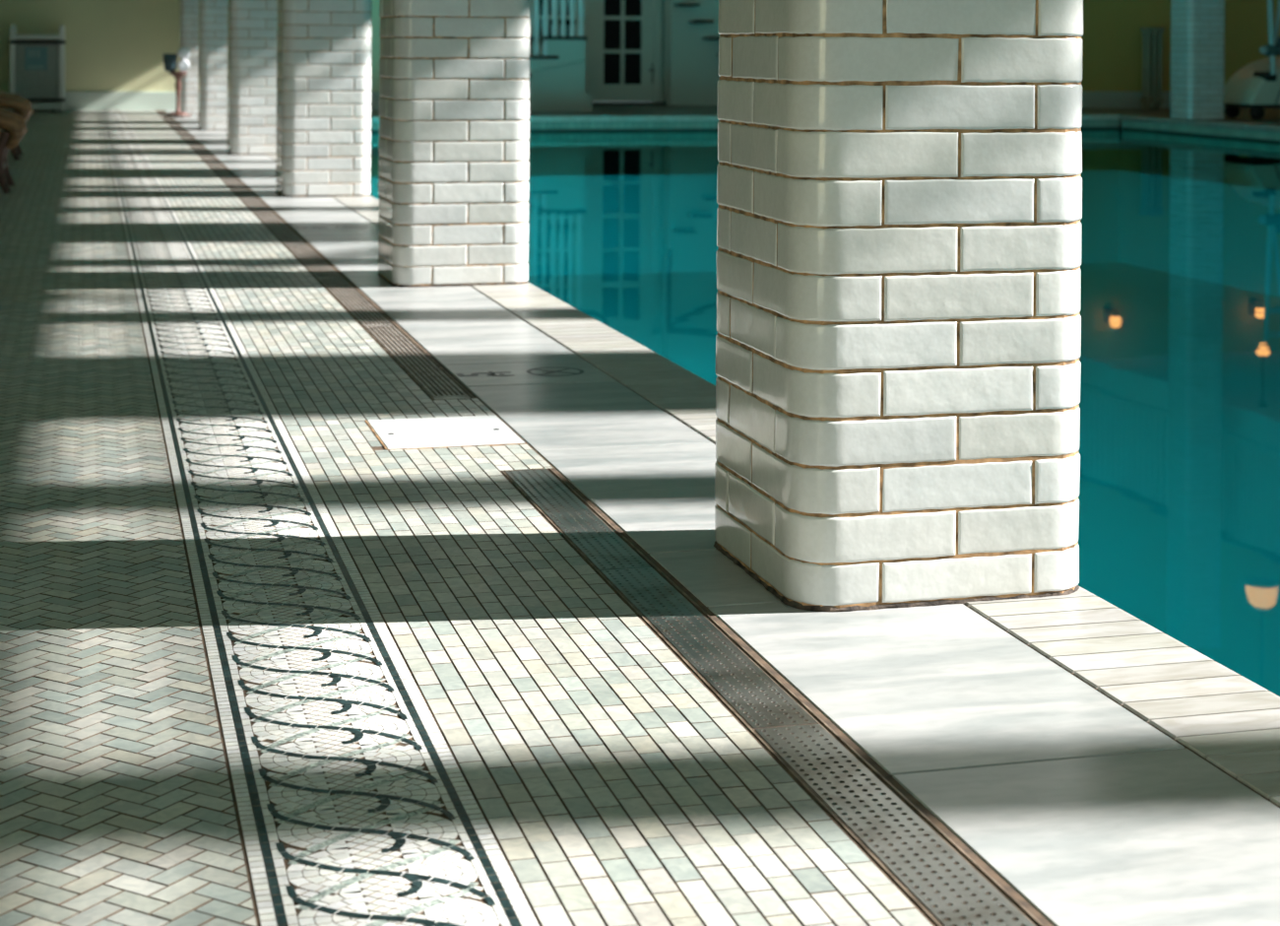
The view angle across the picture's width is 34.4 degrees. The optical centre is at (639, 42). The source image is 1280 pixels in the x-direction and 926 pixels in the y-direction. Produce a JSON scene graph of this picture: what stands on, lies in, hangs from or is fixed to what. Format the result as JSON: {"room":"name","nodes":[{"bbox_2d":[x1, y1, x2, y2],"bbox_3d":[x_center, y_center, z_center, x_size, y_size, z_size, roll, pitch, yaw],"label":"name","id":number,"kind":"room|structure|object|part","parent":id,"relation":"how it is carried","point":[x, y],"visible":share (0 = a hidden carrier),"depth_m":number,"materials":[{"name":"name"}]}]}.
{"room":"indoor swimming pool","nodes":[
{"label":"indoor swimming pool","id":0,"kind":"room"},
{"bbox_2d":[0,0,380,91],"bbox_3d":[-4.870,-4.234,21.981,6.300,10.100,0.200,0,0,-15],"label":"wall","id":1,"kind":"structure","parent":0,"point":[111,45],"depth_m":21.70,"materials":[{"name":"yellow paint"}]},
{"bbox_2d":[2,91,380,111],"bbox_3d":[-4.916,0.616,21.858,6.212,0.200,0.030,0,0,-15],"label":"baseboard","id":2,"kind":"structure","parent":1,"relation":"attached to","point":[74,100],"depth_m":21.71,"materials":[{"name":"white tile"}]},
{"bbox_2d":[0,104,1279,925],"bbox_3d":[4.282,1.080,12.017,19.500,0.601,29.000,0,0,-15],"label":"floor","id":3,"kind":"structure","parent":0,"point":[264,661],"depth_m":2.49,"materials":[{"name":"white tile"}]},
{"bbox_2d":[0,107,27,192],"bbox_3d":[-3.407,0.340,10.217,0.717,0.788,0.644,0,0,-15],"label":"armchair","id":4,"kind":"object","parent":3,"relation":"on","point":[14,126],"visible":1,"depth_m":10.00,"materials":[{"name":"brown wood"}]},
{"bbox_3d":[-3.089,0.580,10.018,0.084,0.308,0.057,0,0,-15],"label":"leg","id":5,"kind":"part","parent":4,"relation":"part of","materials":[{"name":"red wood"}]},
{"bbox_3d":[-3.231,0.579,10.550,0.084,0.308,0.057,0,0,-15],"label":"leg","id":6,"kind":"part","parent":4,"relation":"part of","materials":[{"name":"red wood"}]},
{"bbox_3d":[-3.262,0.412,9.971,0.565,0.216,0.093,0,0,-15],"label":"armrest","id":7,"kind":"part","parent":4,"relation":"part of","materials":[{"name":"brown wood"}]},
{"bbox_3d":[-3.405,0.411,10.503,0.565,0.216,0.093,0,0,-15],"label":"armrest","id":8,"kind":"part","parent":4,"relation":"part of","materials":[{"name":"brown wood"}]},
{"bbox_2d":[0,91,33,160],"bbox_3d":[-4.182,0.334,12.960,0.717,0.788,0.644,0,0,-15],"label":"armchair","id":9,"kind":"object","parent":3,"relation":"on","point":[20,104],"visible":0.47,"depth_m":12.74,"materials":[{"name":"brown wicker"}]},
{"bbox_3d":[-4.038,0.407,12.714,0.565,0.216,0.093,0,0,-15],"label":"armrest","id":10,"kind":"part","parent":9,"relation":"part of","materials":[{"name":"brown wood"}]},
{"bbox_3d":[-3.864,0.575,12.760,0.084,0.308,0.057,0,0,-15],"label":"leg","id":11,"kind":"part","parent":9,"relation":"part of","materials":[{"name":"red wood"}]},
{"bbox_3d":[-4.180,0.406,13.246,0.565,0.216,0.093,0,0,-15],"label":"armrest","id":12,"kind":"part","parent":9,"relation":"part of","materials":[{"name":"brown wood"}]},
{"bbox_3d":[-4.007,0.574,13.293,0.084,0.308,0.057,0,0,-15],"label":"leg","id":13,"kind":"part","parent":9,"relation":"part of","materials":[{"name":"red wood"}]},
{"bbox_2d":[8,24,65,112],"bbox_3d":[-6.184,0.258,21.223,0.548,0.893,0.472,0,0,-15],"label":"trash bin","id":14,"kind":"object","parent":3,"relation":"on","point":[36,61],"visible":0.8,"depth_m":21.02,"materials":[{"name":"grey metal"}]},
{"bbox_3d":[-6.364,0.248,20.968,0.056,0.875,0.056,0,0,-15],"label":"corner post","id":15,"kind":"part","parent":14,"relation":"part of","materials":[{"name":"grey metal"}]},
{"bbox_2d":[26,65,44,67],"bbox_3d":[-6.144,0.244,21.016,0.170,0.025,0.003,0,0,-15],"label":"print","id":16,"kind":"object","parent":14,"relation":"attached to","point":[27,66],"depth_m":21.02},
{"bbox_3d":[-6.140,0.160,21.023,0.220,0.235,0.011,0,0,-15],"label":"label panel","id":17,"kind":"part","parent":14,"relation":"part of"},
{"bbox_3d":[-6.186,0.644,21.223,0.540,0.065,0.460,0,0,-15],"label":"rail","id":18,"kind":"part","parent":14,"relation":"part of","materials":[{"name":"grey metal"}]},
{"bbox_3d":[-6.182,-0.061,21.223,0.540,0.045,0.460,0,0,-15],"label":"rail","id":19,"kind":"part","parent":14,"relation":"part of","materials":[{"name":"grey metal"}]},
{"bbox_3d":[-5.900,0.251,21.092,0.056,0.875,0.056,0,0,-15],"label":"corner post","id":20,"kind":"part","parent":14,"relation":"part of","materials":[{"name":"grey metal"}]},
{"bbox_3d":[-6.004,0.251,21.479,0.056,0.875,0.056,0,0,-15],"label":"corner post","id":21,"kind":"part","parent":14,"relation":"part of","materials":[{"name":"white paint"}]},
{"bbox_2d":[168,123,182,128],"bbox_3d":[-4.034,0.732,17.954,0.073,0.020,1.116,0,0,-15],"label":"drain grate","id":22,"kind":"object","parent":3,"relation":"on","point":[168,123],"visible":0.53,"depth_m":18.03,"materials":[{"name":"brown metal"}]},
{"bbox_2d":[163,54,191,117],"bbox_3d":[-4.495,0.412,20.071,0.248,0.611,0.240,0,0,16],"label":"towel stand","id":23,"kind":"object","parent":3,"relation":"on","point":[169,60],"visible":1,"depth_m":20.01,"materials":[{"name":"red metal"}]},
{"bbox_2d":[163,54,177,70],"bbox_3d":[-4.551,0.191,20.035,0.136,0.169,0.136,0,0,-15],"label":"basket","id":24,"kind":"object","parent":23,"relation":"on","point":[169,60],"depth_m":19.98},
{"bbox_2d":[177,59,190,70],"bbox_3d":[-4.433,0.217,20.085,0.116,0.116,0.140,0,0,-15],"label":"rolled towel","id":25,"kind":"object","parent":23,"relation":"on","point":[183,64],"visible":1,"depth_m":20.02,"materials":[{"name":"white fabric"}]},
{"bbox_2d":[177,47,190,59],"bbox_3d":[-4.432,0.101,20.085,0.116,0.116,0.140,0,0,-15],"label":"rolled towel","id":26,"kind":"object","parent":25,"relation":"on","point":[183,52],"visible":1,"depth_m":20.02,"materials":[{"name":"white fabric"}]},
{"bbox_2d":[174,128,189,134],"bbox_3d":[-3.743,0.734,16.867,0.073,0.020,1.116,0,0,-15],"label":"drain grate","id":27,"kind":"object","parent":3,"relation":"on","point":[182,130],"visible":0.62,"depth_m":16.72,"materials":[{"name":"brown metal"}]},
{"bbox_2d":[180,134,195,141],"bbox_3d":[-3.453,0.736,15.780,0.073,0.020,1.116,0,0,-15],"label":"drain grate","id":28,"kind":"object","parent":3,"relation":"on","point":[180,135],"visible":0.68,"depth_m":15.71,"materials":[{"name":"brown metal"}]},
{"bbox_2d":[179,0,198,114],"bbox_3d":[-4.419,-1.821,20.900,0.431,5.080,0.431,0,0,-15],"label":"tiled pillar","id":29,"kind":"structure","parent":3,"relation":"on","point":[188,9],"depth_m":20.67,"materials":[{"name":"white tile"}]},
{"bbox_2d":[187,141,204,149],"bbox_3d":[-3.162,0.738,14.694,0.073,0.020,1.116,0,0,-15],"label":"drain grate","id":30,"kind":"object","parent":3,"relation":"on","point":[187,142],"visible":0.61,"depth_m":14.57,"materials":[{"name":"brown metal"}]},
{"bbox_2d":[193,149,213,158],"bbox_3d":[-2.871,0.740,13.607,0.073,0.020,1.116,0,0,-15],"label":"drain grate","id":31,"kind":"object","parent":3,"relation":"on","point":[207,155],"visible":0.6,"depth_m":13.56,"materials":[{"name":"brown metal"}]},
{"bbox_2d":[197,0,228,130],"bbox_3d":[-3.459,-1.814,17.311,0.431,5.080,0.431,0,0,-15],"label":"tiled pillar","id":32,"kind":"structure","parent":3,"relation":"on","point":[213,14],"depth_m":17.08,"materials":[{"name":"white tile"}]},
{"bbox_2d":[202,158,225,169],"bbox_3d":[-2.580,0.742,12.520,0.073,0.020,1.116,0,0,-15],"label":"drain grate","id":33,"kind":"object","parent":3,"relation":"on","point":[214,160],"visible":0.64,"depth_m":12.49,"materials":[{"name":"brown metal"}]},
{"bbox_2d":[213,169,239,182],"bbox_3d":[-2.289,0.744,11.433,0.073,0.020,1.116,0,0,-15],"label":"drain grate","id":34,"kind":"object","parent":3,"relation":"on","point":[232,177],"visible":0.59,"depth_m":11.34,"materials":[{"name":"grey metal"}]},
{"bbox_2d":[226,182,255,198],"bbox_3d":[-1.998,0.746,10.347,0.073,0.020,1.116,0,0,-15],"label":"drain grate","id":35,"kind":"object","parent":3,"relation":"on","point":[236,183],"visible":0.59,"depth_m":10.30,"materials":[{"name":"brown metal"}]},
{"bbox_2d":[226,0,277,154],"bbox_3d":[-2.498,-1.808,13.722,0.431,5.080,0.431,0,0,-15],"label":"tiled pillar","id":36,"kind":"structure","parent":3,"relation":"on","point":[251,110],"depth_m":13.50,"materials":[{"name":"white tile"}]},
{"bbox_2d":[242,197,277,218],"bbox_3d":[-1.708,0.748,9.260,0.073,0.020,1.116,0,0,-15],"label":"drain grate","id":37,"kind":"object","parent":3,"relation":"on","point":[246,198],"visible":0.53,"depth_m":9.18,"materials":[{"name":"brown metal"}]},
{"bbox_2d":[260,218,304,244],"bbox_3d":[-1.417,0.750,8.173,0.073,0.020,1.116,0,0,-15],"label":"drain grate","id":38,"kind":"object","parent":3,"relation":"on","point":[261,219],"visible":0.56,"depth_m":8.09,"materials":[{"name":"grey metal"}]},
{"bbox_2d":[285,243,341,277],"bbox_3d":[-1.126,0.752,7.086,0.073,0.020,1.116,0,0,-15],"label":"drain grate","id":39,"kind":"object","parent":3,"relation":"on","point":[329,270],"visible":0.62,"depth_m":7.02,"materials":[{"name":"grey metal"}]},
{"bbox_2d":[275,0,371,196],"bbox_3d":[-1.538,-1.801,10.133,0.431,5.080,0.431,0,0,-15],"label":"tiled pillar","id":40,"kind":"structure","parent":3,"relation":"on","point":[323,133],"depth_m":9.93,"materials":[{"name":"white tile"}]},
{"bbox_2d":[289,223,378,231],"bbox_3d":[-1.222,0.766,8.308,0.338,0.052,0.316,0,0,-15],"label":"depth marker","id":41,"kind":"object","parent":3,"relation":"on","point":[321,226],"visible":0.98,"depth_m":8.30,"materials":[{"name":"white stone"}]},
{"bbox_2d":[319,277,391,325],"bbox_3d":[-0.835,0.754,6.000,0.073,0.020,1.116,0,0,-15],"label":"drain grate","id":42,"kind":"object","parent":3,"relation":"on","point":[320,279],"visible":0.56,"depth_m":5.92,"materials":[{"name":"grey metal"}]},
{"bbox_2d":[365,324,467,396],"bbox_3d":[-0.544,0.756,4.913,0.073,0.020,1.116,0,0,-15],"label":"drain grate","id":43,"kind":"object","parent":3,"relation":"on","point":[388,326],"visible":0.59,"depth_m":4.82,"materials":[{"name":"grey metal"}]},
{"bbox_2d":[365,415,526,449],"bbox_3d":[-0.377,0.756,3.974,0.264,0.022,0.300,0,0,-15],"label":"access panel","id":44,"kind":"object","parent":3,"relation":"on","point":[473,430],"visible":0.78,"depth_m":3.96,"materials":[{"name":"white stone"}]},
{"bbox_2d":[432,395,470,399],"bbox_3d":[-0.396,0.757,4.356,0.077,0.020,0.030,0,0,-15],"label":"plate","id":45,"kind":"object","parent":3,"relation":"on","point":[453,397],"visible":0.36,"depth_m":4.36,"materials":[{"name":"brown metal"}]},
{"bbox_2d":[377,0,530,287],"bbox_3d":[-0.578,-1.794,6.545,0.431,5.080,0.431,0,0,-15],"label":"tiled pillar","id":46,"kind":"structure","parent":3,"relation":"on","point":[454,82],"depth_m":6.34,"materials":[{"name":"white tile"}]},
{"bbox_2d":[444,360,616,386],"bbox_3d":[-0.253,0.772,4.688,0.338,0.052,0.301,0,0,-15],"label":"depth marker","id":47,"kind":"object","parent":3,"relation":"on","point":[568,371],"visible":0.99,"depth_m":4.68,"materials":[{"name":"white stone"}]},
{"bbox_2d":[528,0,592,111],"bbox_3d":[-1.287,-0.316,23.446,1.561,2.114,1.935,0,0,-15],"label":"wall","id":48,"kind":"structure","parent":3,"relation":"on","point":[556,79],"depth_m":22.59,"materials":[{"name":"beige paint"}]},
{"bbox_3d":[-1.144,0.337,22.500,1.137,0.333,0.024,0,0,-15],"label":"panel moulding","id":49,"kind":"part","parent":48,"relation":"part of","materials":[{"name":"beige paint"}]},
{"bbox_2d":[530,0,587,92],"bbox_3d":[-1.003,-0.487,24.881,0.760,2.380,0.050,0,0,-15],"label":"railing","id":50,"kind":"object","parent":48,"relation":"attached to","point":[558,21],"depth_m":24.91,"materials":[{"name":"metal"}]},
{"bbox_3d":[-1.003,-0.524,24.883,0.470,2.045,0.005,0,0,-15],"label":"glass pane","id":51,"kind":"part","parent":50,"relation":"part of","materials":[{"name":"glass"}]},
{"bbox_3d":[-1.368,0.350,23.436,1.240,0.780,1.915,0,0,-15],"label":"panel","id":52,"kind":"part","parent":48,"relation":"part of","materials":[{"name":"beige paint"}]},
{"bbox_2d":[505,468,650,570],"bbox_3d":[-0.110,0.755,3.290,0.074,0.012,0.695,0,0,-15],"label":"drain cover","id":53,"kind":"object","parent":3,"relation":"on","point":[589,533],"visible":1,"depth_m":3.24,"materials":[{"name":"metal"}]},
{"bbox_2d":[663,0,719,105],"bbox_3d":[1.162,-0.738,25.154,1.760,3.008,0.540,0,0,-15],"label":"wall","id":54,"kind":"structure","parent":3,"relation":"on","point":[691,77],"depth_m":24.97,"materials":[{"name":"beige paint"}]},
{"bbox_2d":[600,567,818,728],"bbox_3d":[0.071,0.756,2.614,0.074,0.012,0.697,0,0,-15],"label":"drain cover","id":55,"kind":"object","parent":3,"relation":"on","point":[639,585],"visible":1,"depth_m":2.55,"materials":[{"name":"metal"}]},
{"bbox_2d":[266,114,1279,806],"bbox_3d":[3.148,0.796,11.824,9.914,0.052,19.967,0,0,-15],"label":"trim","id":56,"kind":"structure","parent":3,"relation":"on","point":[1223,716],"depth_m":2.61,"materials":[{"name":"stone"}]},
{"bbox_2d":[370,120,1279,696],"bbox_3d":[3.794,1.602,9.507,9.597,1.550,24.400,0,0,-15],"label":"swimming pool","id":57,"kind":"object","parent":3,"relation":"in","point":[1179,497],"visible":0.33,"depth_m":12.67,"materials":[{"name":"teal paint"}]},
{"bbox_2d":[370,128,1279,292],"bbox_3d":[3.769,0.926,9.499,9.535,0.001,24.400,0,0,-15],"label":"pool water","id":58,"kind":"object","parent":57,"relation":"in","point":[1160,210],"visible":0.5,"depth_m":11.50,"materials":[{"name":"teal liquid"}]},
{"bbox_2d":[755,723,1034,925],"bbox_3d":[0.252,0.758,1.937,0.074,0.012,0.697,0,0,-15],"label":"drain cover","id":59,"kind":"object","parent":3,"relation":"on","point":[854,794],"visible":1,"depth_m":1.97,"materials":[{"name":"metal"}]},
{"bbox_2d":[713,0,1083,612],"bbox_3d":[0.377,-1.787,2.977,0.431,5.080,0.431,0,0,-15],"label":"tiled pillar","id":60,"kind":"structure","parent":3,"relation":"on","point":[899,182],"depth_m":2.78,"materials":[{"name":"white tile"}]},
{"bbox_2d":[1140,27,1164,108],"bbox_3d":[6.179,0.303,24.946,0.240,0.980,0.180,0,0,-15],"label":"radiator","id":61,"kind":"object","parent":3,"relation":"on","point":[1152,71],"visible":1,"depth_m":24.89,"materials":[{"name":"metal"}]},
{"bbox_2d":[1140,27,1164,30],"bbox_3d":[6.182,-0.169,24.946,0.240,0.035,0.180,0,0,-15],"label":"grille","id":62,"kind":"object","parent":61,"relation":"attached to","point":[1141,29],"depth_m":24.87,"materials":[{"name":"grey metal"}]},
{"bbox_2d":[1169,0,1224,120],"bbox_3d":[5.777,-1.750,21.377,0.431,5.080,0.431,0,0,-15],"label":"tiled pillar","id":63,"kind":"structure","parent":3,"relation":"on","point":[1197,27],"depth_m":21.18,"materials":[{"name":"white tile"}]},
{"bbox_2d":[1223,0,1279,119],"bbox_3d":[6.720,-0.191,21.663,1.080,1.972,0.800,0,0,-15],"label":"lift","id":64,"kind":"object","parent":3,"relation":"on","point":[1255,86],"visible":1,"depth_m":21.35,"materials":[{"name":"beige plastic"}]},
{"bbox_3d":[6.410,0.075,21.244,0.080,0.082,0.084,0,0,-15],"label":"knob","id":65,"kind":"part","parent":64,"relation":"part of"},
{"bbox_2d":[1253,70,1277,80],"bbox_3d":[6.474,0.345,21.417,0.135,0.100,0.270,0,0,-15],"label":"socket","id":66,"kind":"object","parent":64,"relation":"attached to","point":[1257,75],"depth_m":21.31,"materials":[{"name":"black rubber"}]},
{"bbox_2d":[660,0,664,101],"bbox_3d":[0.075,-4.200,24.391,4.700,10.100,1.900,0,0,-15],"label":"wall","id":67,"kind":"structure","parent":0,"point":[663,1],"depth_m":25.23,"materials":[{"name":"beige paint"}]},
{"bbox_2d":[591,0,654,101],"bbox_3d":[-0.192,-0.481,25.066,0.783,2.380,0.111,0,0,-15],"label":"door","id":68,"kind":"structure","parent":67,"relation":"in","point":[623,69],"depth_m":25.08,"materials":[{"name":"beige paint"}]},
{"bbox_3d":[-0.211,-0.519,25.095,0.470,2.045,0.005,0,0,-15],"label":"glass pane","id":69,"kind":"part","parent":68,"relation":"part of","materials":[{"name":"black glass"}]},
{"bbox_3d":[0.144,0.371,25.132,0.088,0.240,0.061,0,0,-15],"label":"handle","id":70,"kind":"part","parent":68,"relation":"part of","materials":[{"name":"silver metal"}]},
{"bbox_2d":[586,0,661,101],"bbox_3d":[-0.596,-0.514,24.984,1.760,2.520,0.080,0,0,-15],"label":"trim","id":71,"kind":"structure","parent":67,"relation":"attached to","point":[657,4],"depth_m":25.16,"materials":[{"name":"beige paint"}]},
{"bbox_2d":[592,101,665,104],"bbox_3d":[-0.572,0.729,24.941,1.800,0.035,0.120,0,0,-15],"label":"trim","id":72,"kind":"structure","parent":67,"relation":"attached to","point":[594,102],"depth_m":25.00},
{"bbox_2d":[1081,0,1279,108],"bbox_3d":[5.811,-4.159,25.201,7.000,10.100,0.200,0,0,-15],"label":"wall","id":73,"kind":"structure","parent":0,"point":[1112,37],"depth_m":25.17,"materials":[{"name":"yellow paint"}]},
{"bbox_2d":[1082,91,1225,108],"bbox_3d":[5.815,0.691,25.097,6.980,0.200,0.022,0,0,-15],"label":"baseboard","id":74,"kind":"structure","parent":73,"relation":"attached to","point":[1090,99],"depth_m":25.07,"materials":[{"name":"white tile"}]}
]}

